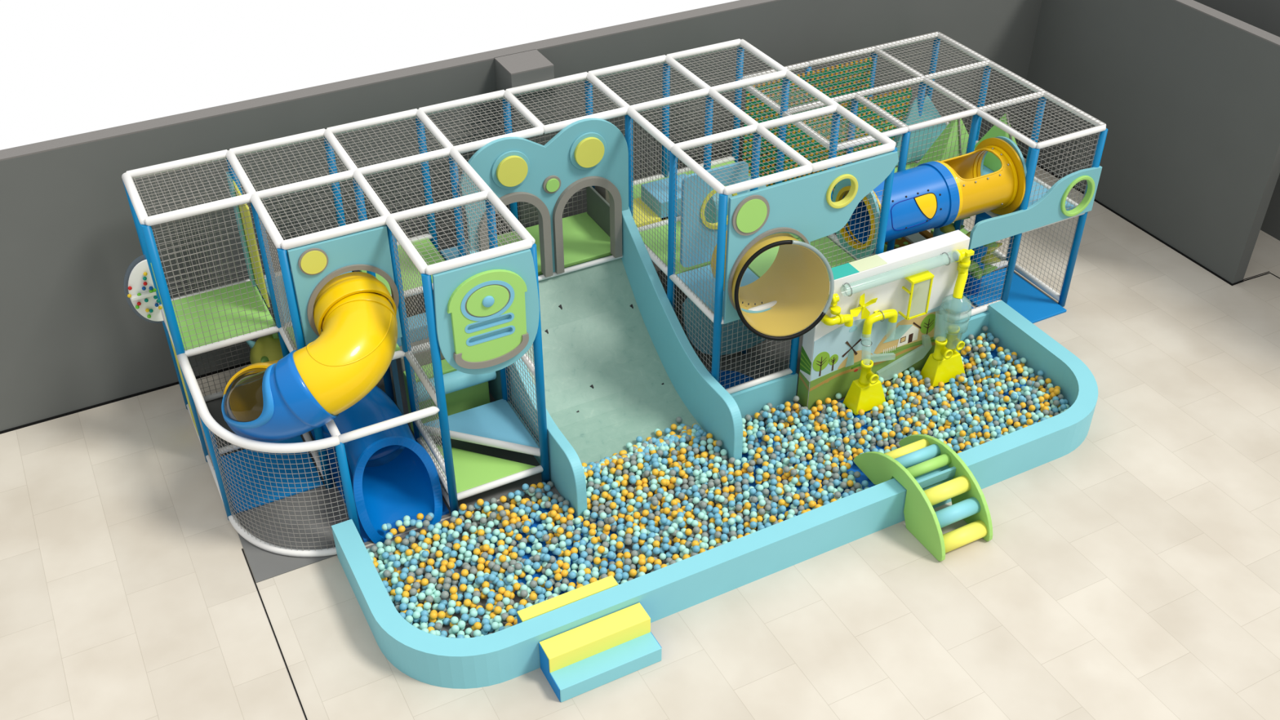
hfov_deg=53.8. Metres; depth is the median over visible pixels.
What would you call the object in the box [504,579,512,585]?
ball
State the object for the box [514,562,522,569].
ball
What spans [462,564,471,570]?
ball
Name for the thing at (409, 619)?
ball
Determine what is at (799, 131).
wall
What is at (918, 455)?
steps
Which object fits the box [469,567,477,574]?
ball
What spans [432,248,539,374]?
panel
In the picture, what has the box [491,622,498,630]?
ball
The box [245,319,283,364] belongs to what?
ball
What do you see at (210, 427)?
fence
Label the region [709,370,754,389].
floor mat
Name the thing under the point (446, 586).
ball
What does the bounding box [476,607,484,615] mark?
ball
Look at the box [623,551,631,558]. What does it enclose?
ball
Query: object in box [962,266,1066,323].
floor mat
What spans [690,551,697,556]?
ball
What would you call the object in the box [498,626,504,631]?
ball
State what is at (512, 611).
ball
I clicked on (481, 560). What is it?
ball
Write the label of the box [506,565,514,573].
ball
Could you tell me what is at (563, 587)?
ball
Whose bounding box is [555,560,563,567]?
ball
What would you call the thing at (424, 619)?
ball
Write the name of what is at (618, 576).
ball
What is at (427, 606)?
ball
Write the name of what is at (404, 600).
ball
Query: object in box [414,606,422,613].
ball
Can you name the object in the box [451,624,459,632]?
ball
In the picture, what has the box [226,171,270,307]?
panel
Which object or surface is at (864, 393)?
pump base
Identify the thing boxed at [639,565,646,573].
ball
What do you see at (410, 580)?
ball
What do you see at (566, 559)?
ball
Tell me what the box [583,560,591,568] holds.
ball
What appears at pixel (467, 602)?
ball
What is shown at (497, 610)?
ball
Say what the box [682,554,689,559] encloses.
ball
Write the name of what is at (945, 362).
pump base
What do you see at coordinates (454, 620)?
ball
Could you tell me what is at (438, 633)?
ball
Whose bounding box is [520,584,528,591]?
ball
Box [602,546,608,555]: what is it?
ball
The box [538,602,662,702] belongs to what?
steps
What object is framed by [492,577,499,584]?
ball
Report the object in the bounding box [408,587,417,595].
ball
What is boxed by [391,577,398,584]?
ball
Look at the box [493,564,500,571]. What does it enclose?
ball
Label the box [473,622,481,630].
ball
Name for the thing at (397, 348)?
deck
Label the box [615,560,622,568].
ball
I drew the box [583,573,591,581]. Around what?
ball
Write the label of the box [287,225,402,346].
panel
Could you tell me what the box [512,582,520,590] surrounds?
ball
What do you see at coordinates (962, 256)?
pipe
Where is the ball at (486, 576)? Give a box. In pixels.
[483,573,489,581]
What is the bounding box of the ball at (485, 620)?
[481,617,489,625]
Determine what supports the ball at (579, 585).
on the balls at (820, 467)
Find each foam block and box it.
[391,312,428,414]
[395,337,444,426]
[403,359,489,435]
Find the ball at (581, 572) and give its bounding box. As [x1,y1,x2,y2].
[577,569,585,577]
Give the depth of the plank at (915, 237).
20.07 m
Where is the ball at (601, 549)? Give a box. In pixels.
[597,546,604,553]
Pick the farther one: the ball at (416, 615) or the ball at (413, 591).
the ball at (413, 591)
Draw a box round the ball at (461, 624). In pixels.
[457,620,465,628]
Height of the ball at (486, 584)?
0.089 m
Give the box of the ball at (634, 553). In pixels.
[631,550,638,557]
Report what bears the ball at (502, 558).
on the ball at (504, 565)
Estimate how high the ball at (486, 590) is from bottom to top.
0.089 m
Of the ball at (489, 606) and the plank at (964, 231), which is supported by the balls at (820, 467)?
the ball at (489, 606)
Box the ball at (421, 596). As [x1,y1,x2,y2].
[417,592,425,599]
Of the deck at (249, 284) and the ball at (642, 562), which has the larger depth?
the deck at (249, 284)
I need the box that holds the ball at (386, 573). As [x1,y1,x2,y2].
[382,569,391,577]
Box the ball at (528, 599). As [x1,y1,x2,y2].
[526,596,534,603]
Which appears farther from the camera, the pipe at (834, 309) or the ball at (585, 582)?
the pipe at (834, 309)
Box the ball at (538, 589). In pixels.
[534,586,542,594]
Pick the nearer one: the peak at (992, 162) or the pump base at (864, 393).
the pump base at (864, 393)
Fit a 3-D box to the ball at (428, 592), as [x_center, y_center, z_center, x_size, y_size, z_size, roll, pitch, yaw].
[-2.390,2.631,14.278,0.089,0.089,0.089,-18,40,-22]
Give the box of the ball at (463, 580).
[459,577,466,584]
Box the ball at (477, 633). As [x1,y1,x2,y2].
[473,629,481,636]
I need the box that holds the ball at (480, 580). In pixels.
[476,576,484,583]
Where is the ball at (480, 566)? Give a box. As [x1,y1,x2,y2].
[476,563,484,570]
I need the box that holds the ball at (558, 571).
[553,567,560,573]
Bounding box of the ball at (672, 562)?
[669,560,675,564]
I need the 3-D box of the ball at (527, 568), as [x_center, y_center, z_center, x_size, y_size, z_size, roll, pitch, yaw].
[-1.296,2.409,14.563,0.089,0.089,0.089,-18,40,-22]
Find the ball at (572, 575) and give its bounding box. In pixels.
[568,571,576,578]
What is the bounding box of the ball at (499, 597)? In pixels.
[494,593,502,601]
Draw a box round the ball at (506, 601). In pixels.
[502,597,510,604]
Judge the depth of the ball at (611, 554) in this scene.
14.63 m
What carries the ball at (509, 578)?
on the ball at (506, 582)
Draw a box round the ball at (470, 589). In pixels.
[466,586,474,593]
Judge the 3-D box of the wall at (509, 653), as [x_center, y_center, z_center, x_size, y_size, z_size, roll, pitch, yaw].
[1.437,1.423,15.671,9.950,0.520,2.625,-18,40,-22]
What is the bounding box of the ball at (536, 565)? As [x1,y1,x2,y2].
[533,561,540,569]
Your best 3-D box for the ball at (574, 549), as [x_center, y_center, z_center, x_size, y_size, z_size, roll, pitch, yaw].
[-0.771,2.238,14.780,0.089,0.089,0.089,-18,40,-22]
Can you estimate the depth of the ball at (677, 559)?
14.63 m
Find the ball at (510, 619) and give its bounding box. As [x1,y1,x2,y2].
[506,615,514,623]
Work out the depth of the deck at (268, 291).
16.32 m
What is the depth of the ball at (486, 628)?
13.82 m
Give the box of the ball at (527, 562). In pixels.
[524,559,531,565]
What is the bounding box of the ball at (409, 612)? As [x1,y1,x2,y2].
[405,609,413,616]
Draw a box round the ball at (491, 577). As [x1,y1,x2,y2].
[488,573,496,581]
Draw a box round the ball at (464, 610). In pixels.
[460,606,468,614]
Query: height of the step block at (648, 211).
0.065 m
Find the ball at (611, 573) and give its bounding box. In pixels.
[607,571,614,577]
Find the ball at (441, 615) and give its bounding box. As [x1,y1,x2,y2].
[437,610,445,618]
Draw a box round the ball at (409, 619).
[404,615,413,623]
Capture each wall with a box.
[0,0,1042,431]
[331,300,1097,688]
[586,186,609,236]
[742,57,873,199]
[782,87,912,171]
[796,230,969,409]
[1014,0,1279,283]
[1193,0,1279,240]
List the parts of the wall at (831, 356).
printed door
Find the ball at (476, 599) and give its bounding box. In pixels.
[471,595,479,604]
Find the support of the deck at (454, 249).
attached to the frame at (264, 223)
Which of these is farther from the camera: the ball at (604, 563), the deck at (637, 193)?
the deck at (637, 193)
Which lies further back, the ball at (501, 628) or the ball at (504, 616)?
the ball at (504, 616)
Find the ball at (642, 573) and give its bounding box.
[638,571,645,577]
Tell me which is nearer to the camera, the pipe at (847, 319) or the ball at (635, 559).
the ball at (635, 559)
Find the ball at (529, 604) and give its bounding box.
[524,602,533,608]
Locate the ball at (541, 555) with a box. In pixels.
[539,553,545,560]
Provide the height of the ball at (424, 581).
0.089 m
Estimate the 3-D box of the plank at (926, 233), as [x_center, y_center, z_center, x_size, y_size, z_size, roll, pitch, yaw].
[4.752,-1.733,20.032,0.120,0.288,0.950,-18,40,-22]
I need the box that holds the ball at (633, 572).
[629,568,636,576]
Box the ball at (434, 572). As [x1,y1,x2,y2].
[431,568,439,577]
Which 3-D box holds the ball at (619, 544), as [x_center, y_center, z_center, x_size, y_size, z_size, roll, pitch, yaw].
[-0.239,2.168,14.786,0.089,0.089,0.089,-18,40,-22]
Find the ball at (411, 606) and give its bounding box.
[407,602,415,609]
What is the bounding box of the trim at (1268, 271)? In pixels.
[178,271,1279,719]
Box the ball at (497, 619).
[493,615,501,622]
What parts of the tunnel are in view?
window panel, window panel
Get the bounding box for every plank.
[903,232,926,244]
[918,230,933,239]
[930,228,968,249]
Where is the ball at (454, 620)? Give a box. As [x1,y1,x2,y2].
[450,616,458,624]
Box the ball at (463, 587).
[459,583,466,591]
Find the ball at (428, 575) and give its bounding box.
[424,573,431,580]
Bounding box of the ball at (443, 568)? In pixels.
[440,564,447,573]
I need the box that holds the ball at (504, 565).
[501,561,509,568]
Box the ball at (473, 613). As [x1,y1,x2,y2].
[469,609,477,617]
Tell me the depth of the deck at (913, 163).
19.14 m
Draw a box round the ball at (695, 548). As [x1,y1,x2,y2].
[692,545,700,552]
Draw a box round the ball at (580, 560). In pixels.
[577,557,585,564]
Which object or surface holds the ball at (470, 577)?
on the balls at (820, 467)
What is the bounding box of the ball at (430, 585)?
[426,582,435,590]
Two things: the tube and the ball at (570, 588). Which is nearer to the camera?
the ball at (570, 588)
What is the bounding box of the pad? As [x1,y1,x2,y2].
[205,232,874,582]
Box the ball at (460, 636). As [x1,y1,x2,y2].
[456,634,464,638]
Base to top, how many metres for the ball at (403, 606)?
0.089 m
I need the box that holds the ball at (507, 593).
[503,590,511,598]
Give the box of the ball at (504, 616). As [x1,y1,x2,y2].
[501,612,508,620]
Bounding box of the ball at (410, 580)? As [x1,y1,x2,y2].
[406,575,413,583]
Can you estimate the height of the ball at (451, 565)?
0.089 m
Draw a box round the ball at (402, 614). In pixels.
[399,612,405,618]
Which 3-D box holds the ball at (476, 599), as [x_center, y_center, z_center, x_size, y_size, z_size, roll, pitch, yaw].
[-1.843,2.699,14.182,0.089,0.089,0.089,-18,40,-22]
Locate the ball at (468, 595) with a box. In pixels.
[464,592,471,599]
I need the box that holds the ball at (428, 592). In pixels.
[424,588,432,595]
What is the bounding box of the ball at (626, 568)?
[622,564,630,572]
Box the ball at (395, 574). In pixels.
[391,572,399,577]
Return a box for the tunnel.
[842,137,1025,244]
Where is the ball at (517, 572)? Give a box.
[514,568,522,575]
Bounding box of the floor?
[0,157,1279,719]
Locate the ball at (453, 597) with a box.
[449,593,457,600]
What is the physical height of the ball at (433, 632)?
0.089 m
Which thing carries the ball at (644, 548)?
on the ball
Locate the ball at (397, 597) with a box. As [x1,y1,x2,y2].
[394,594,402,601]
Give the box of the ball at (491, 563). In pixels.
[488,560,495,568]
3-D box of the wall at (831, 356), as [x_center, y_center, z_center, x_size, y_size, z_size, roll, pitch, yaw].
[3.261,-0.532,16.967,2.406,2.043,0.261,-18,40,-22]
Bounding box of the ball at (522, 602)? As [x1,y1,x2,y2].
[519,599,527,606]
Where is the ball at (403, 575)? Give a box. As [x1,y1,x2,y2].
[399,572,407,579]
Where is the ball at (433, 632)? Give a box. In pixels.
[429,630,436,635]
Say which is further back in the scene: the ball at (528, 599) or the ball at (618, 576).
the ball at (618, 576)
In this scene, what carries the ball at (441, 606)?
on the balls at (820, 467)
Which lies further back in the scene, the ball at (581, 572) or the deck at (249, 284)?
the deck at (249, 284)
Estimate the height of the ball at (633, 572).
0.089 m
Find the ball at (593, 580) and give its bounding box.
[589,577,596,582]
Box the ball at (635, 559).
[631,555,639,564]
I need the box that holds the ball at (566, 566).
[562,562,569,569]
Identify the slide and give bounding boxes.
[221,271,442,543]
[466,206,742,517]
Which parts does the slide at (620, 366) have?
panel, panel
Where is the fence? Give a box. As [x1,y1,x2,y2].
[176,353,439,557]
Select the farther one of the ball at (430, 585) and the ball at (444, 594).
the ball at (430, 585)
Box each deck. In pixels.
[171,280,275,350]
[265,271,351,322]
[286,323,400,351]
[360,237,444,294]
[440,244,466,260]
[488,212,611,275]
[632,160,751,217]
[639,221,799,274]
[675,264,759,316]
[747,236,855,277]
[893,161,916,173]
[919,143,1075,210]
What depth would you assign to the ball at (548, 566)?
14.56 m
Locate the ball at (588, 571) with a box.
[583,568,591,573]
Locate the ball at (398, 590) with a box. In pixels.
[395,586,402,594]
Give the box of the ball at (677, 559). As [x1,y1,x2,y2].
[675,557,682,562]
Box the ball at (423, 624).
[419,622,427,629]
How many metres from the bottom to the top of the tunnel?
1.090 m
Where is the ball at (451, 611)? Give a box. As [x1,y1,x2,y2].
[446,607,454,614]
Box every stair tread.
[425,399,539,448]
[428,444,535,493]
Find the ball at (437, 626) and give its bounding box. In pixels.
[434,622,442,630]
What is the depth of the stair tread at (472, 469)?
15.71 m
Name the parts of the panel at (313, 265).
ring trim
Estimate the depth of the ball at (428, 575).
14.44 m
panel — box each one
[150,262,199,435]
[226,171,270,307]
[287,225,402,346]
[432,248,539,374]
[459,118,628,277]
[680,160,748,266]
[704,175,766,222]
[723,151,898,324]
[968,165,1102,249]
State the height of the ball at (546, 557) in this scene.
0.089 m
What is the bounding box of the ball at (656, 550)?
[653,546,660,554]
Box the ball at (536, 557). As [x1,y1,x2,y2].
[533,554,540,561]
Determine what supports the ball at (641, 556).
on the balls at (820, 467)
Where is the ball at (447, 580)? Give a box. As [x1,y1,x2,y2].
[444,577,451,583]
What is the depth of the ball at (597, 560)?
14.63 m
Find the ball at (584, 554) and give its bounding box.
[580,551,587,558]
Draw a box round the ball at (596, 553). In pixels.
[594,550,601,557]
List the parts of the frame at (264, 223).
rail, post, rail, post, rail, rail, rail, rail, rail, rail, rail, rail, rail, post, rail, post, rail, rail, rail, post, rail, rail, post, rail, rail, rail, post, rail, rail, post, rail, rail, rail, rail, rail, post, rail, rail, rail, rail, post, rail, post, rail, rail, rail, rail, rail, post, rail, post, rail, rail, rail, post, rail, rail, rail, post, rail, rail, post, rail, rail, rail, rail, post, rail, post, rail, rail, rail, rail, rail, post, rail, post, rail, post, rail, rail, post, rail, rail, rail, post, rail, post, rail, rail, post, rail, rail, rail, post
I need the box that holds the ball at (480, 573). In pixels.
[476,570,484,577]
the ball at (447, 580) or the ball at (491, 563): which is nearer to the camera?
the ball at (447, 580)
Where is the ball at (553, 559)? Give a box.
[548,555,555,563]
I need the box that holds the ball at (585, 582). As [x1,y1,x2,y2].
[582,580,589,586]
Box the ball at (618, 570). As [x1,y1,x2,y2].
[614,568,622,573]
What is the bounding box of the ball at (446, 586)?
[442,582,450,591]
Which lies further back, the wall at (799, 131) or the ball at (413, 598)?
the wall at (799, 131)
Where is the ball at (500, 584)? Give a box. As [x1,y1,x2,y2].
[496,580,504,587]
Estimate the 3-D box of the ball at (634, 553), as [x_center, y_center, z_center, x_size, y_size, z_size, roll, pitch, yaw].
[-0.062,2.268,14.751,0.089,0.089,0.089,-18,40,-22]
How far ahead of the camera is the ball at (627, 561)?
14.62 m
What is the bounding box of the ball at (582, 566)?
[578,563,586,569]
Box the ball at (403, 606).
[399,603,407,610]
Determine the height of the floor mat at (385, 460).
0.038 m
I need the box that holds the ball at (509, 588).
[505,585,513,592]
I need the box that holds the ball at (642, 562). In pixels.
[638,558,645,565]
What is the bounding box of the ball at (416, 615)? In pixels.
[412,610,420,618]
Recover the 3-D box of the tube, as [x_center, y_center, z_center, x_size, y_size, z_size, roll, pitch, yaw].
[1.626,-1.016,15.700,1.253,1.238,1.139,-18,40,-22]
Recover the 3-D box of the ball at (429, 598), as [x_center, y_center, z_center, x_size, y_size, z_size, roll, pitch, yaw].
[-2.366,2.692,14.186,0.089,0.089,0.089,-18,40,-22]
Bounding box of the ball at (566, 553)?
[563,549,571,556]
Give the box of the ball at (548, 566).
[545,563,551,569]
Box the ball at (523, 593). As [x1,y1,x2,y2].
[520,590,528,597]
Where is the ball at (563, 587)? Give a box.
[560,583,567,591]
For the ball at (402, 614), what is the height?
0.089 m
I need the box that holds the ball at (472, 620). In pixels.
[468,617,476,625]
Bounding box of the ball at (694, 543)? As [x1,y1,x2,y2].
[691,540,698,546]
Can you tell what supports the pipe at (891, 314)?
attached to the wall at (831, 356)
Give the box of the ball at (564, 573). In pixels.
[560,569,568,577]
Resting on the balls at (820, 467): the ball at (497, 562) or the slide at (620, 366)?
the ball at (497, 562)
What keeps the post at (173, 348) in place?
attached to the frame at (264, 223)
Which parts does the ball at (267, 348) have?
stem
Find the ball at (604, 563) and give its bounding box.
[600,560,608,567]
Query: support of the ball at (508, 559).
on the balls at (820, 467)
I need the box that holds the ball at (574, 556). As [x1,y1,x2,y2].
[570,552,577,560]
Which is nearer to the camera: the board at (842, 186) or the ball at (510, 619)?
the ball at (510, 619)
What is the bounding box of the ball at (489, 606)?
[485,603,493,611]
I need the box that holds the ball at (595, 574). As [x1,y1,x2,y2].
[591,570,599,577]
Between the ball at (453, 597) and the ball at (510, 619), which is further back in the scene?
the ball at (453, 597)
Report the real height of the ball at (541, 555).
0.089 m
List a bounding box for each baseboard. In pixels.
[0,315,414,434]
[1022,154,1244,285]
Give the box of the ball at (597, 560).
[593,556,600,564]
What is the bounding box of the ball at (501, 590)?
[497,586,506,595]
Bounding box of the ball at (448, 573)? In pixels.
[444,569,453,577]
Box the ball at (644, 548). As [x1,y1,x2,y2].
[640,545,648,552]
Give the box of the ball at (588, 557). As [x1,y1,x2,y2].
[586,555,593,562]
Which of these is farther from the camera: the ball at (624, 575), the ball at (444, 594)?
the ball at (624, 575)
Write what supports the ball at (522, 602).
on the balls at (820, 467)
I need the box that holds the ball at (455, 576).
[452,572,459,580]
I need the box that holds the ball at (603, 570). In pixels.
[600,567,607,574]
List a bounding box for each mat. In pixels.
[220,435,323,513]
[310,430,448,542]
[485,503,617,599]
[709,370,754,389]
[956,298,973,313]
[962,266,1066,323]
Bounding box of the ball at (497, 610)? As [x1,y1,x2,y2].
[493,605,502,613]
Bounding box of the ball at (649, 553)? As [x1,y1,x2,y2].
[644,549,652,556]
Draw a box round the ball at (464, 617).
[461,613,469,621]
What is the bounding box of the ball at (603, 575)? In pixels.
[600,573,608,579]
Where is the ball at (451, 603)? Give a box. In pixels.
[448,600,456,607]
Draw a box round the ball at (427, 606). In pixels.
[423,602,431,609]
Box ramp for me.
[883,236,911,252]
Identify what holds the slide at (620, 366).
on the pad
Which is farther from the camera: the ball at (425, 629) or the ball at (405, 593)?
the ball at (405, 593)
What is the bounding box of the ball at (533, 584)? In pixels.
[529,580,537,587]
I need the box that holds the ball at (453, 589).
[448,586,457,594]
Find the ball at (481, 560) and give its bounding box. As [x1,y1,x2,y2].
[477,557,484,564]
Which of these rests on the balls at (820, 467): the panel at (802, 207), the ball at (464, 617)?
the ball at (464, 617)
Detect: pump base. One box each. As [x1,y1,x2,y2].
[842,358,885,415]
[920,324,964,387]
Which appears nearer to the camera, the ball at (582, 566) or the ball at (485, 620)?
the ball at (485, 620)
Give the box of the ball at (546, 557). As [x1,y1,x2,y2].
[542,553,550,561]
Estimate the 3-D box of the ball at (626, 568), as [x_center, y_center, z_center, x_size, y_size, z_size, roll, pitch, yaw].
[-0.154,2.408,14.563,0.089,0.089,0.089,-18,40,-22]
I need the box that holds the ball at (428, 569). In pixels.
[425,564,432,573]
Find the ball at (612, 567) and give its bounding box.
[608,564,616,571]
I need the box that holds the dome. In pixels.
[127,259,163,321]
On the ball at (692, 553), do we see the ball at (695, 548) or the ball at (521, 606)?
the ball at (695, 548)
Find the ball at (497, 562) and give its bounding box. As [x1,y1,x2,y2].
[494,558,502,565]
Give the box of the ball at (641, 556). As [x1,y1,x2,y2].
[638,554,645,559]
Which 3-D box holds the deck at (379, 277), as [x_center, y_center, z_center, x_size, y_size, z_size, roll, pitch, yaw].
[-3.139,-1.217,16.831,1.080,0.060,1.140,-18,40,-22]
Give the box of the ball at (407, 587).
[403,584,411,591]
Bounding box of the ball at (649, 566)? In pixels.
[644,563,652,570]
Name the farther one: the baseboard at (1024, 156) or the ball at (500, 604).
the baseboard at (1024, 156)
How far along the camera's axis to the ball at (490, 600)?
14.13 m
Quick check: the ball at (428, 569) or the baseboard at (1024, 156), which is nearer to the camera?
the ball at (428, 569)
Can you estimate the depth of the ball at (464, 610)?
14.02 m
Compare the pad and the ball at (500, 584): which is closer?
the ball at (500, 584)
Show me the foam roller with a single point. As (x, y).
(455, 380)
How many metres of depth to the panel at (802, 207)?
15.32 m
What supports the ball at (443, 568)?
on the balls at (820, 467)
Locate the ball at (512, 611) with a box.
[508,608,515,616]
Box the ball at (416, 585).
[412,582,420,589]
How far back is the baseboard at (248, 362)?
17.21 m
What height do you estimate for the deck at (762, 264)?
0.060 m
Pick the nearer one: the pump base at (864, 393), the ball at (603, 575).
the ball at (603, 575)
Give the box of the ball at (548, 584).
[544,580,552,588]
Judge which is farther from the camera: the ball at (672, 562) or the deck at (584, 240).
the deck at (584, 240)
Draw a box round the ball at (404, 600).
[400,596,408,604]
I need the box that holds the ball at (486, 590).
[482,586,489,595]
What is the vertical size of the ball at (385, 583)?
0.089 m
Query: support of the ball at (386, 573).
on the balls at (820, 467)
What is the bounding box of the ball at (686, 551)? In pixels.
[682,547,689,555]
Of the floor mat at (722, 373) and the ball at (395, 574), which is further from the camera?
the floor mat at (722, 373)
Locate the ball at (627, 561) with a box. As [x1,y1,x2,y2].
[624,558,631,565]
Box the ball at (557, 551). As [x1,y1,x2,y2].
[554,547,561,555]
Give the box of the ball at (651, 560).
[647,556,654,564]
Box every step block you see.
[595,186,609,204]
[632,197,668,227]
[640,173,687,220]
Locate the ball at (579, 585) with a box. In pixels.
[576,583,583,588]
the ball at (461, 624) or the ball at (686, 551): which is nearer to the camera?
the ball at (461, 624)
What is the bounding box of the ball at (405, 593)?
[401,591,408,597]
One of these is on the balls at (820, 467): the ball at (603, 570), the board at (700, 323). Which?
the ball at (603, 570)
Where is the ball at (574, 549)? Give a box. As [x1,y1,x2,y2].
[570,546,577,554]
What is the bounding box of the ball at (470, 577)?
[466,573,475,581]
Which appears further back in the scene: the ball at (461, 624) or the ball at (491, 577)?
the ball at (491, 577)
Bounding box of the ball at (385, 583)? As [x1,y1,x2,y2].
[382,580,388,587]
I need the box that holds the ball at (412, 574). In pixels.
[407,571,414,577]
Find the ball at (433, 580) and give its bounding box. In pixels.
[428,577,436,584]
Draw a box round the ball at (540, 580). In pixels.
[537,577,544,585]
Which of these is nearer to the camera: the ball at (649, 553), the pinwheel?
the ball at (649, 553)
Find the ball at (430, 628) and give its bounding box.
[427,626,435,633]
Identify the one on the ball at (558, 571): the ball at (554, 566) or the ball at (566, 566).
the ball at (554, 566)
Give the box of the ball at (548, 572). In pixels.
[545,568,552,576]
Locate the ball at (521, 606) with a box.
[517,604,524,610]
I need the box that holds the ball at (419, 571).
[415,568,422,575]
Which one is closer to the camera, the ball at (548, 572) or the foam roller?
the ball at (548, 572)
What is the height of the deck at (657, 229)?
0.060 m
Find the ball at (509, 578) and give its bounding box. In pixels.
[506,574,513,582]
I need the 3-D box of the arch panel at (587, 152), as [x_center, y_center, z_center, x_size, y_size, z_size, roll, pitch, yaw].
[-1.191,-2.032,16.492,2.345,2.150,0.165,-18,40,-22]
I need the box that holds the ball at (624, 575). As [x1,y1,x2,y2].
[622,572,628,579]
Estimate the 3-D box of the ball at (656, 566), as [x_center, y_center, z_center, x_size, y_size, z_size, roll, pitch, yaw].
[0.200,2.402,14.566,0.089,0.089,0.089,-18,40,-22]
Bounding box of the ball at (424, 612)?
[420,609,428,616]
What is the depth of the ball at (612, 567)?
14.54 m
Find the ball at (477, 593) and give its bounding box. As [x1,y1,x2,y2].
[472,591,480,597]
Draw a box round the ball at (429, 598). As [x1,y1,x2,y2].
[425,595,433,603]
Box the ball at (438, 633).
[435,630,440,635]
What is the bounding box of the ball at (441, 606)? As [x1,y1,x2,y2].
[437,603,445,610]
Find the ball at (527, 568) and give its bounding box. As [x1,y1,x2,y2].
[524,564,531,572]
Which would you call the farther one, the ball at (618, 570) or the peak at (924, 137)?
the peak at (924, 137)
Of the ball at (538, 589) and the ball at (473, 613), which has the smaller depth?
the ball at (473, 613)
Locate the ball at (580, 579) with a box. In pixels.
[576,575,584,583]
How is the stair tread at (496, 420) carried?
attached to the frame at (264, 223)
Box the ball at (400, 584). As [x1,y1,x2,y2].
[396,581,404,588]
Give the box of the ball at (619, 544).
[615,541,623,548]
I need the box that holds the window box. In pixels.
[897,268,933,319]
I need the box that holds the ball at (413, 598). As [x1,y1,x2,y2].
[408,595,417,603]
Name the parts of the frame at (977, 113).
rail, rail, post, rail, rail, rail, post, post, rail, rail, rail, post, rail, rail, post, post, rail, rail, rail, rail, post, post, rail, rail, rail, rail, rail, rail, rail, post, post, rail, rail, rail, rail, rail, post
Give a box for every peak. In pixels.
[876,97,935,165]
[915,111,983,168]
[922,95,946,140]
[974,112,1017,172]
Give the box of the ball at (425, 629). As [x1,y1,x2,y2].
[421,627,429,632]
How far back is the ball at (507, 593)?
14.22 m
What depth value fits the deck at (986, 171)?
18.50 m
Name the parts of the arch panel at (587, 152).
arch trim, arch trim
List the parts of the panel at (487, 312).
dial trim, knob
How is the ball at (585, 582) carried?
on the balls at (820, 467)
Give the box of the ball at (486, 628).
[483,623,490,631]
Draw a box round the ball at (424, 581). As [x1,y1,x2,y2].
[420,577,428,586]
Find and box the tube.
[711,230,834,341]
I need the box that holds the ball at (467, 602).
[463,599,471,606]
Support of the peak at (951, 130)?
on the deck at (986, 171)
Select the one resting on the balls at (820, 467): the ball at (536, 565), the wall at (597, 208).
the ball at (536, 565)
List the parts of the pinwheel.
blade, blade, blade, blade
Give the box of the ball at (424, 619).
[420,615,428,622]
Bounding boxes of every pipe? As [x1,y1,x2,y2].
[821,314,853,326]
[827,293,840,315]
[842,252,950,296]
[860,339,872,364]
[862,308,897,337]
[951,248,974,298]
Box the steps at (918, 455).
[853,434,992,561]
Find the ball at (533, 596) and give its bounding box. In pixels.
[528,592,537,600]
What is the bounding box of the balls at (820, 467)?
[366,325,1069,638]
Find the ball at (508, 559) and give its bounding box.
[505,555,510,562]
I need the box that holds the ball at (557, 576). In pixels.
[554,573,561,581]
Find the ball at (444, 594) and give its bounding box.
[440,591,448,599]
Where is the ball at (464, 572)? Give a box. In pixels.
[461,568,468,577]
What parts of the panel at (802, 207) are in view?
ring trim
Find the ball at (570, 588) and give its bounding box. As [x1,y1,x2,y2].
[567,585,574,591]
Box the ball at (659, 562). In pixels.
[653,559,662,564]
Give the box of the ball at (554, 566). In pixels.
[551,563,558,570]
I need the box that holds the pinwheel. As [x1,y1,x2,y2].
[849,293,877,319]
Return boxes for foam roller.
[416,370,496,401]
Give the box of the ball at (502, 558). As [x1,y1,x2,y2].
[498,554,506,562]
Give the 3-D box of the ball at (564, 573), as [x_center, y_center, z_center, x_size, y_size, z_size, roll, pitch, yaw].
[-0.868,2.453,14.510,0.089,0.089,0.089,-18,40,-22]
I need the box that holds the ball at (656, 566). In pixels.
[653,564,661,570]
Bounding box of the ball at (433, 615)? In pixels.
[429,611,437,619]
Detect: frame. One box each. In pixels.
[121,38,897,515]
[737,31,1107,321]
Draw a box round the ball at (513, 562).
[509,559,516,565]
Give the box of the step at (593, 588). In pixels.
[516,575,617,623]
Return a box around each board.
[507,400,540,459]
[682,297,768,355]
[831,178,879,259]
[980,136,1026,215]
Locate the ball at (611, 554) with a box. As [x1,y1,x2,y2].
[607,551,614,559]
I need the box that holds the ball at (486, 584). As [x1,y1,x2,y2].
[481,581,489,587]
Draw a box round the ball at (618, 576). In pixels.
[614,572,622,580]
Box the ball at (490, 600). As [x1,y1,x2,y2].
[486,597,494,604]
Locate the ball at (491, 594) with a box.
[487,591,495,598]
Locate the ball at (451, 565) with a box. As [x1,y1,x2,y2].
[447,561,454,568]
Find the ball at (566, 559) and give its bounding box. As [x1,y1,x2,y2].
[563,556,570,563]
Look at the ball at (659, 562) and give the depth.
14.60 m
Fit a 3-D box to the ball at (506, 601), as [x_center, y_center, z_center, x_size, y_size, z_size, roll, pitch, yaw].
[-1.502,2.709,14.166,0.089,0.089,0.089,-18,40,-22]
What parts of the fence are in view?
post, handrail, rail, handrail, post, handrail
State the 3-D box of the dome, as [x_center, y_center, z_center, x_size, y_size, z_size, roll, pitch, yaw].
[-6.009,-0.789,15.217,0.368,0.980,0.125,-18,40,-22]
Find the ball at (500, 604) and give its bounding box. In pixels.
[496,601,503,608]

